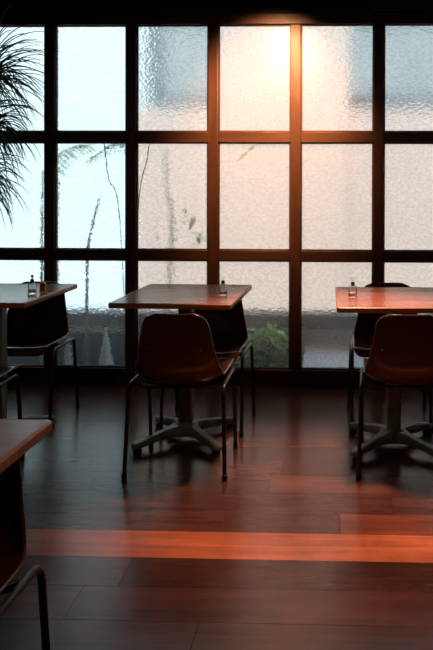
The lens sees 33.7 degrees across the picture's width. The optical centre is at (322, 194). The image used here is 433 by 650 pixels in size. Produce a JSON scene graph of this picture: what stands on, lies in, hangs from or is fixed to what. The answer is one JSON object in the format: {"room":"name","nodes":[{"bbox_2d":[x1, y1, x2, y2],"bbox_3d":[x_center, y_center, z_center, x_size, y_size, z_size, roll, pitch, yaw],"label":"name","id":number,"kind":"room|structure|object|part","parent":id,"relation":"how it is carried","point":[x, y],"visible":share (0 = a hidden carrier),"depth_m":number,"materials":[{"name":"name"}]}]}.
{"room":"cafe","nodes":[
{"label":"cafe","id":0,"kind":"room"},
{"bbox_2d":[0,382,432,649],"bbox_3d":[-0.509,1.296,1.573,5.000,0.050,6.300,0,0,2],"label":"floor","id":1,"kind":"structure","parent":0,"point":[292,551],"depth_m":2.66,"materials":[{"name":"brown wood"}]},
{"bbox_2d":[0,365,24,458],"bbox_3d":[-1.647,0.889,3.155,0.471,0.736,0.442,0,0,2],"label":"cafe chair","id":2,"kind":"object","parent":1,"relation":"on","point":[4,370],"visible":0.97,"depth_m":3.29,"materials":[{"name":"black metal"}]},
{"bbox_3d":[-1.437,0.866,3.132,0.020,0.059,0.342,0,0,1],"label":"rail","id":3,"kind":"part","parent":2,"relation":"part of","materials":[{"name":"black metal"}]},
{"bbox_3d":[-1.433,1.067,3.314,0.020,0.357,0.058,0,0,2],"label":"leg","id":4,"kind":"part","parent":2,"relation":"part of","materials":[{"name":"black metal"}]},
{"bbox_2d":[0,458,49,649],"bbox_3d":[-0.876,0.902,1.467,0.471,0.736,0.442,0,0,2],"label":"cafe chair","id":5,"kind":"object","parent":1,"relation":"on","point":[12,517],"visible":0.85,"depth_m":1.62,"materials":[{"name":"brown plastic"}]},
{"bbox_3d":[-0.665,0.879,1.477,0.020,0.059,0.342,0,0,2],"label":"rail","id":6,"kind":"part","parent":5,"relation":"part of","materials":[{"name":"black metal"}]},
{"bbox_3d":[-0.653,1.082,1.653,0.018,0.353,0.047,0,0,22],"label":"leg","id":7,"kind":"part","parent":5,"relation":"part of","materials":[{"name":"black metal"}]},
{"bbox_2d":[0,419,51,472],"bbox_3d":[-0.922,0.896,1.290,0.580,0.750,0.679,0,0,2],"label":"cafe table","id":8,"kind":"object","parent":1,"relation":"on","point":[17,436],"visible":1,"depth_m":1.51,"materials":[{"name":"brown wood"}]},
{"bbox_2d":[0,4,59,229],"bbox_3d":[-2.033,0.050,4.256,0.781,2.398,0.736,0,0,24],"label":"dracaena plant","id":9,"kind":"object","parent":1,"relation":"on","point":[6,78],"visible":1,"depth_m":4.27,"materials":[{"name":"green plant"}]},
{"bbox_2d":[0,283,76,425],"bbox_3d":[-1.674,0.879,3.602,0.580,0.750,0.679,0,0,1],"label":"cafe table","id":10,"kind":"object","parent":1,"relation":"on","point":[12,295],"visible":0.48,"depth_m":3.59,"materials":[{"name":"brown wood"}]},
{"bbox_3d":[-1.555,1.199,3.719,0.272,0.067,0.100,0,0,-44],"label":"arm","id":11,"kind":"part","parent":10,"relation":"part of","materials":[{"name":"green metal"}]},
{"bbox_2d":[28,275,36,293],"bbox_3d":[-1.473,0.456,3.547,0.041,0.096,0.041,0,0,-16],"label":"glass cruet","id":12,"kind":"object","parent":10,"relation":"on","point":[30,291],"visible":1,"depth_m":3.54,"materials":[{"name":"clear glass"}]},
{"bbox_2d":[28,282,36,293],"bbox_3d":[-1.473,0.474,3.547,0.041,0.060,0.041,0,0,-16],"label":"bottle","id":13,"kind":"object","parent":12,"relation":"on","point":[30,291],"depth_m":3.54,"materials":[{"name":"clear glass"}]},
{"bbox_2d":[40,282,45,291],"bbox_3d":[-1.443,0.478,3.606,0.031,0.052,0.031,0,0,2],"label":"shaker","id":14,"kind":"object","parent":10,"relation":"on","point":[42,284],"visible":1,"depth_m":3.59,"materials":[{"name":"brown glass"}]},
{"bbox_2d":[7,281,79,420],"bbox_3d":[-1.670,0.884,3.925,0.471,0.736,0.442,0,0,0],"label":"cafe chair","id":15,"kind":"object","parent":1,"relation":"on","point":[31,330],"visible":0.78,"depth_m":4.09,"materials":[{"name":"brown plastic"}]},
{"bbox_3d":[-1.460,1.064,3.762,0.020,0.357,0.058,0,0,0],"label":"leg","id":16,"kind":"part","parent":15,"relation":"part of","materials":[{"name":"black metal"}]},
{"bbox_3d":[-1.459,0.861,3.942,0.020,0.059,0.342,0,0,1],"label":"rail","id":17,"kind":"part","parent":15,"relation":"part of","materials":[{"name":"black metal"}]},
{"bbox_3d":[-1.453,1.064,4.119,0.018,0.353,0.047,0,0,20],"label":"leg","id":18,"kind":"part","parent":15,"relation":"part of","materials":[{"name":"black metal"}]},
{"bbox_2d":[121,313,237,481],"bbox_3d":[-0.648,0.891,3.291,0.471,0.736,0.442,0,0,2],"label":"cafe chair","id":19,"kind":"object","parent":1,"relation":"on","point":[174,349],"visible":0.99,"depth_m":3.10,"materials":[{"name":"brown plastic"}]},
{"bbox_3d":[-0.872,1.072,3.107,0.018,0.353,0.047,0,0,22],"label":"leg","id":20,"kind":"part","parent":19,"relation":"part of","materials":[{"name":"black metal"}]},
{"bbox_3d":[-0.859,0.867,3.280,0.020,0.059,0.342,0,0,2],"label":"rail","id":21,"kind":"part","parent":19,"relation":"part of","materials":[{"name":"metal"}]},
{"bbox_3d":[-0.854,1.068,3.463,0.020,0.357,0.058,0,0,2],"label":"leg","id":22,"kind":"part","parent":19,"relation":"part of","materials":[{"name":"black metal"}]},
{"bbox_3d":[-0.436,1.074,3.094,0.018,0.353,0.047,0,0,-18],"label":"leg","id":23,"kind":"part","parent":19,"relation":"part of","materials":[{"name":"black metal"}]},
{"bbox_3d":[-0.438,0.869,3.268,0.020,0.059,0.342,0,0,1],"label":"rail","id":24,"kind":"part","parent":19,"relation":"part of","materials":[{"name":"metal"}]},
{"bbox_3d":[-0.434,1.069,3.451,0.020,0.357,0.058,0,0,2],"label":"leg","id":25,"kind":"part","parent":19,"relation":"part of","materials":[{"name":"black metal"}]},
{"bbox_2d":[108,284,251,454],"bbox_3d":[-0.701,0.882,3.594,0.580,0.750,0.679,0,0,3],"label":"cafe table","id":26,"kind":"object","parent":1,"relation":"on","point":[185,298],"visible":0.94,"depth_m":3.53,"materials":[{"name":"brown wood"}]},
{"bbox_3d":[-0.825,1.203,3.484,0.272,0.067,0.100,0,0,-42],"label":"arm","id":27,"kind":"part","parent":26,"relation":"part of","materials":[{"name":"grey metal"}]},
{"bbox_3d":[-0.814,1.202,3.719,0.100,0.067,0.272,0,0,-42],"label":"arm","id":28,"kind":"part","parent":26,"relation":"part of","materials":[{"name":"grey metal"}]},
{"bbox_3d":[-0.590,1.204,3.474,0.100,0.067,0.272,0,0,-42],"label":"arm","id":29,"kind":"part","parent":26,"relation":"part of","materials":[{"name":"grey metal"}]},
{"bbox_3d":[-0.580,1.202,3.708,0.272,0.067,0.100,0,0,-42],"label":"arm","id":30,"kind":"part","parent":26,"relation":"part of","materials":[{"name":"grey metal"}]},
{"bbox_2d":[219,279,226,295],"bbox_3d":[-0.502,0.459,3.519,0.041,0.096,0.041,0,0,-16],"label":"glass cruet","id":31,"kind":"object","parent":26,"relation":"on","point":[223,280],"visible":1,"depth_m":3.51,"materials":[{"name":"clear glass"}]},
{"bbox_2d":[158,284,255,437],"bbox_3d":[-0.625,0.888,3.820,0.471,0.736,0.442,0,0,2],"label":"cafe chair","id":32,"kind":"object","parent":1,"relation":"on","point":[228,329],"visible":0.45,"depth_m":3.98,"materials":[{"name":"brown plastic"}]},
{"bbox_3d":[-0.842,1.067,3.665,0.020,0.357,0.058,0,0,2],"label":"leg","id":33,"kind":"part","parent":32,"relation":"part of","materials":[{"name":"black metal"}]},
{"bbox_3d":[-0.836,1.067,4.021,0.018,0.353,0.047,0,0,-18],"label":"leg","id":34,"kind":"part","parent":32,"relation":"part of","materials":[{"name":"black metal"}]},
{"bbox_3d":[-0.422,1.068,3.648,0.020,0.357,0.058,0,0,2],"label":"leg","id":35,"kind":"part","parent":32,"relation":"part of","materials":[{"name":"black metal"}]},
{"bbox_3d":[-0.414,0.865,3.829,0.020,0.059,0.342,0,0,3],"label":"rail","id":36,"kind":"part","parent":32,"relation":"part of","materials":[{"name":"black metal"}]},
{"bbox_3d":[-0.400,1.068,4.004,0.018,0.353,0.047,0,0,22],"label":"leg","id":37,"kind":"part","parent":32,"relation":"part of","materials":[{"name":"black metal"}]},
{"bbox_2d":[335,287,432,461],"bbox_3d":[0.354,0.886,3.508,0.580,0.750,0.679,0,0,0],"label":"cafe table","id":38,"kind":"object","parent":1,"relation":"on","point":[388,300],"visible":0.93,"depth_m":3.46,"materials":[{"name":"brown wood"}]},
{"bbox_2d":[349,278,356,296],"bbox_3d":[0.149,0.462,3.475,0.041,0.096,0.041,0,0,-16],"label":"glass cruet","id":39,"kind":"object","parent":38,"relation":"on","point":[351,294],"visible":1,"depth_m":3.47,"materials":[{"name":"clear glass"}]},
{"bbox_2d":[349,285,356,296],"bbox_3d":[0.149,0.480,3.475,0.041,0.060,0.041,0,0,-16],"label":"bottle","id":40,"kind":"object","parent":39,"relation":"on","point":[351,294],"depth_m":3.47,"materials":[{"name":"clear glass"}]},
{"bbox_3d":[0.237,1.206,3.628,0.100,0.067,0.272,0,1,-45],"label":"arm","id":41,"kind":"part","parent":38,"relation":"part of","materials":[{"name":"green metal"}]},
{"bbox_3d":[0.235,1.207,3.393,0.272,0.067,0.100,0,1,-45],"label":"arm","id":42,"kind":"part","parent":38,"relation":"part of","materials":[{"name":"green metal"}]},
{"bbox_3d":[0.470,1.208,3.391,0.100,0.067,0.272,0,1,-45],"label":"arm","id":43,"kind":"part","parent":38,"relation":"part of","materials":[{"name":"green metal"}]},
{"bbox_3d":[0.472,1.206,3.626,0.272,0.067,0.100,0,1,-45],"label":"arm","id":44,"kind":"part","parent":38,"relation":"part of","materials":[{"name":"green metal"}]},
{"bbox_2d":[347,283,432,430],"bbox_3d":[0.372,0.891,3.921,0.471,0.736,0.442,0,0,2],"label":"cafe chair","id":45,"kind":"object","parent":1,"relation":"on","point":[363,334],"visible":0.3,"depth_m":4.07,"materials":[{"name":"brown plastic"}]},
{"bbox_3d":[0.159,1.069,4.120,0.018,0.353,0.047,0,0,-18],"label":"leg","id":46,"kind":"part","parent":45,"relation":"part of","materials":[{"name":"black metal"}]},
{"bbox_3d":[0.163,0.867,3.944,0.020,0.059,0.342,0,0,1],"label":"rail","id":47,"kind":"part","parent":45,"relation":"part of","materials":[{"name":"black metal"}]},
{"bbox_3d":[0.157,1.069,3.764,0.020,0.357,0.058,0,0,2],"label":"leg","id":48,"kind":"part","parent":45,"relation":"part of","materials":[{"name":"black metal"}]},
{"bbox_3d":[0.596,1.071,4.108,0.018,0.353,0.047,0,0,22],"label":"leg","id":49,"kind":"part","parent":45,"relation":"part of","materials":[{"name":"black metal"}]},
{"bbox_3d":[0.577,1.071,3.752,0.020,0.357,0.058,0,0,2],"label":"leg","id":50,"kind":"part","parent":45,"relation":"part of","materials":[{"name":"black metal"}]},
{"bbox_2d":[356,314,432,479],"bbox_3d":[0.395,0.895,3.291,0.471,0.736,0.442,0,0,3],"label":"cafe chair","id":51,"kind":"object","parent":1,"relation":"on","point":[401,352],"visible":1,"depth_m":3.10,"materials":[{"name":"brown plastic"}]},
{"bbox_3d":[0.165,1.075,3.113,0.018,0.353,0.047,0,0,24],"label":"leg","id":52,"kind":"part","parent":51,"relation":"part of","materials":[{"name":"black metal"}]},
{"bbox_3d":[0.183,0.871,3.286,0.020,0.059,0.342,0,0,4],"label":"rail","id":53,"kind":"part","parent":51,"relation":"part of","materials":[{"name":"silver metal"}]},
{"bbox_3d":[0.194,1.071,3.469,0.020,0.357,0.058,0,0,3],"label":"leg","id":54,"kind":"part","parent":51,"relation":"part of","materials":[{"name":"black metal"}]},
{"bbox_2d":[0,0,432,13],"bbox_3d":[-0.412,-1.357,4.627,5.000,0.343,0.110,0,0,2],"label":"ceiling","id":55,"kind":"structure","parent":0,"point":[18,6],"depth_m":4.59,"materials":[{"name":"paint"}]},
{"bbox_2d":[0,12,432,385],"bbox_3d":[-0.424,0.033,4.633,5.016,2.437,0.095,0,0,2],"label":"window","id":56,"kind":"structure","parent":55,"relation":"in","point":[288,157],"depth_m":4.62,"materials":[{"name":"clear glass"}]},
{"bbox_3d":[-2.079,-0.767,4.666,0.483,0.710,0.005,0,0,2],"label":"pane","id":57,"kind":"part","parent":56,"relation":"part of","materials":[{"name":"clear glass"}]},
{"bbox_3d":[-2.081,0.009,4.671,0.483,0.716,0.005,0,0,2],"label":"pane","id":58,"kind":"part","parent":56,"relation":"part of","materials":[{"name":"clear glass"}]},
{"bbox_3d":[-2.084,0.790,4.676,0.483,0.724,0.005,0,0,2],"label":"pane","id":59,"kind":"part","parent":56,"relation":"part of","materials":[{"name":"clear glass"}]},
{"bbox_3d":[-1.535,-0.766,4.650,0.483,0.710,0.005,0,0,2],"label":"pane","id":60,"kind":"part","parent":56,"relation":"part of","materials":[{"name":"clear glass"}]},
{"bbox_3d":[-1.538,0.011,4.655,0.483,0.716,0.005,0,0,2],"label":"pane","id":61,"kind":"part","parent":56,"relation":"part of","materials":[{"name":"clear glass"}]},
{"bbox_3d":[-1.540,0.791,4.660,0.483,0.724,0.005,0,0,2],"label":"pane","id":62,"kind":"part","parent":56,"relation":"part of","materials":[{"name":"clear glass"}]},
{"bbox_3d":[-0.992,-0.764,4.635,0.483,0.710,0.005,0,0,2],"label":"pane","id":63,"kind":"part","parent":56,"relation":"part of","materials":[{"name":"clear glass"}]},
{"bbox_3d":[-0.994,0.013,4.639,0.483,0.716,0.005,0,0,2],"label":"pane","id":64,"kind":"part","parent":56,"relation":"part of","materials":[{"name":"clear glass"}]},
{"bbox_3d":[-0.997,0.793,4.644,0.483,0.724,0.005,0,0,2],"label":"pane","id":65,"kind":"part","parent":56,"relation":"part of","materials":[{"name":"clear glass"}]},
{"bbox_3d":[-0.413,-1.149,4.616,5.000,0.072,0.074,0,0,2],"label":"rail","id":66,"kind":"part","parent":56,"relation":"part of","materials":[{"name":"black metal"}]},
{"bbox_3d":[-0.420,1.202,4.640,5.000,0.098,0.095,0,0,2],"label":"rail","id":67,"kind":"part","parent":56,"relation":"part of","materials":[{"name":"black metal"}]},
{"bbox_3d":[-0.451,0.015,4.624,0.483,0.716,0.005,0,0,2],"label":"pane","id":68,"kind":"part","parent":56,"relation":"part of","materials":[{"name":"clear glass"}]},
{"bbox_3d":[-0.453,0.795,4.628,0.483,0.724,0.005,0,0,2],"label":"pane","id":69,"kind":"part","parent":56,"relation":"part of","materials":[{"name":"clear glass"}]},
{"bbox_3d":[-0.448,-0.762,4.619,0.483,0.710,0.005,0,0,2],"label":"pane","id":70,"kind":"part","parent":56,"relation":"part of","materials":[{"name":"clear glass"}]},
{"bbox_3d":[0.095,-0.760,4.603,0.483,0.710,0.005,0,0,2],"label":"pane","id":71,"kind":"part","parent":56,"relation":"part of","materials":[{"name":"clear glass"}]},
{"bbox_3d":[0.093,0.017,4.608,0.483,0.716,0.005,0,0,2],"label":"pane","id":72,"kind":"part","parent":56,"relation":"part of","materials":[{"name":"clear glass"}]},
{"bbox_3d":[0.090,0.797,4.613,0.483,0.724,0.005,0,0,2],"label":"pane","id":73,"kind":"part","parent":56,"relation":"part of","materials":[{"name":"clear glass"}]},
{"bbox_3d":[0.639,-0.758,4.587,0.483,0.710,0.005,0,0,2],"label":"pane","id":74,"kind":"part","parent":56,"relation":"part of","materials":[{"name":"clear glass"}]},
{"bbox_3d":[0.636,0.019,4.592,0.483,0.716,0.005,0,0,2],"label":"pane","id":75,"kind":"part","parent":56,"relation":"part of","materials":[{"name":"clear glass"}]},
{"bbox_3d":[0.634,0.799,4.597,0.483,0.724,0.005,0,0,2],"label":"pane","id":76,"kind":"part","parent":56,"relation":"part of","materials":[{"name":"clear glass"}]},
{"bbox_2d":[372,0,432,10],"bbox_3d":[1.203,-1.351,4.510,1.765,0.323,0.030,0,0,2],"label":"trim","id":77,"kind":"structure","parent":55,"relation":"attached to","point":[377,5],"depth_m":4.52,"materials":[{"name":"black"}]}
]}

